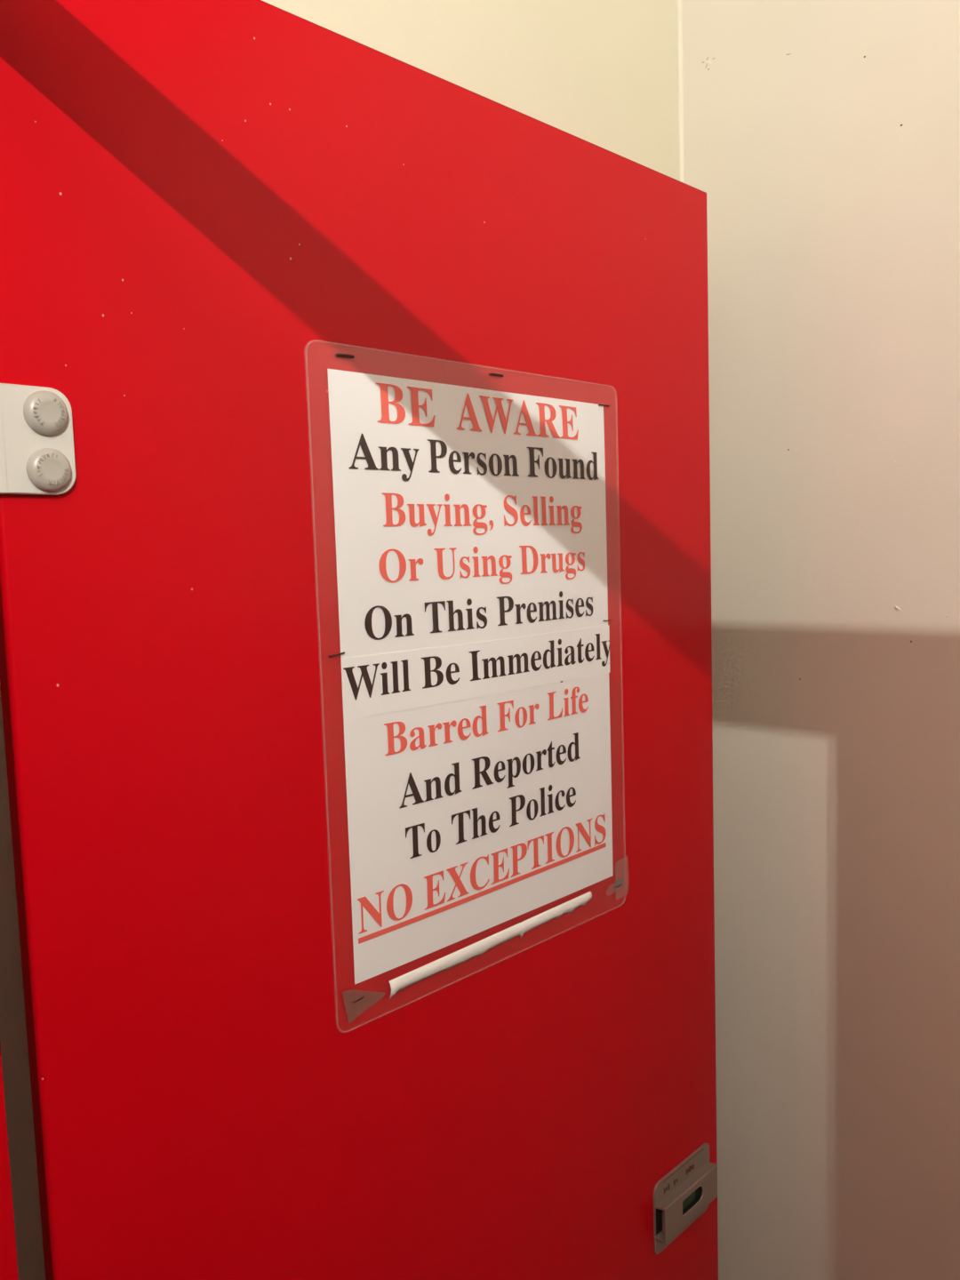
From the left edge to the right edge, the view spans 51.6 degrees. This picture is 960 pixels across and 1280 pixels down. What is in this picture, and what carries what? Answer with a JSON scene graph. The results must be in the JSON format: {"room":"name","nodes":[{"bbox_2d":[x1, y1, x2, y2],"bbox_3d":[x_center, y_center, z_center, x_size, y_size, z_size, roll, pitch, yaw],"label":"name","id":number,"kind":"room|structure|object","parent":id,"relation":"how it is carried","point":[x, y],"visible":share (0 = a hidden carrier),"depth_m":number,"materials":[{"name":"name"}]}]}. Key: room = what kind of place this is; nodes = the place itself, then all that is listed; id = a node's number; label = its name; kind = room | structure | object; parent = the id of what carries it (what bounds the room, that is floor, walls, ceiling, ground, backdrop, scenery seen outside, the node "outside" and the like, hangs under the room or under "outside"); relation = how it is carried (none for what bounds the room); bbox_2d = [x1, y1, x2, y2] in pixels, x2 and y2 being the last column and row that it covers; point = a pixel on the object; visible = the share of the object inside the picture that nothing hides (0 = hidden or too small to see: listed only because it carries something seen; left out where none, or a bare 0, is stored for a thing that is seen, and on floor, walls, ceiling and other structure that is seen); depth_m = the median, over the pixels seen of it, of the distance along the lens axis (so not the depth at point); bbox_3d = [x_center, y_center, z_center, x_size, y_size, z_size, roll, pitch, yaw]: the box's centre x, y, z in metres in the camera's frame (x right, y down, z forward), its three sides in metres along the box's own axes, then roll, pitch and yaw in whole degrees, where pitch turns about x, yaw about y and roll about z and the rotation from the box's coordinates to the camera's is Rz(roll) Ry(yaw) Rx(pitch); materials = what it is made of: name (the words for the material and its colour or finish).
{"room":"public toilet cubicle","nodes":[
{"label":"public toilet cubicle","id":0,"kind":"room"},
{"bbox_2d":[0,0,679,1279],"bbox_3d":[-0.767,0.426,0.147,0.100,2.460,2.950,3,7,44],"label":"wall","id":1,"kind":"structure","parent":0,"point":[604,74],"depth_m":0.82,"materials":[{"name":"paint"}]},
{"bbox_2d":[681,0,959,1279],"bbox_3d":[1.227,0.360,0.180,2.695,2.460,0.102,3,7,44],"label":"wall","id":2,"kind":"structure","parent":0,"point":[821,138],"depth_m":0.94,"materials":[{"name":"beige paint"}]},
{"bbox_2d":[677,0,684,183],"bbox_3d":[0.231,0.309,1.084,0.004,2.460,0.004,3,7,44],"label":"trim","id":3,"kind":"structure","parent":2,"relation":"attached to","point":[679,2],"depth_m":1.01,"materials":[{"name":"beige paint"}]},
{"bbox_3d":[0.235,1.756,-0.679,2.795,0.100,2.950,3,7,44],"label":"floor","id":4,"kind":"structure","parent":0,"visible":0},
{"bbox_2d":[0,1045,18,1279],"bbox_3d":[-0.250,0.651,0.533,0.114,1.910,0.024,3,7,44],"label":"pilaster","id":5,"kind":"object","parent":4,"relation":"on","point":[8,1251],"visible":1,"depth_m":0.46,"materials":[{"name":"red metal"}]},
{"bbox_2d":[0,0,718,1279],"bbox_3d":[-0.009,0.528,0.746,0.647,1.802,0.063,-7,7,-44],"label":"door","id":6,"kind":"structure","parent":5,"relation":"attached to","point":[195,195],"depth_m":0.58,"materials":[{"name":"red metal"}]},
{"bbox_2d":[309,339,622,1032],"bbox_3d":[0.012,0.022,0.707,0.005,0.426,0.306,3,7,44],"label":"warning sign","id":7,"kind":"object","parent":6,"relation":"attached to","point":[470,523],"visible":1,"depth_m":0.68,"materials":[{"name":"paper"}]}
]}

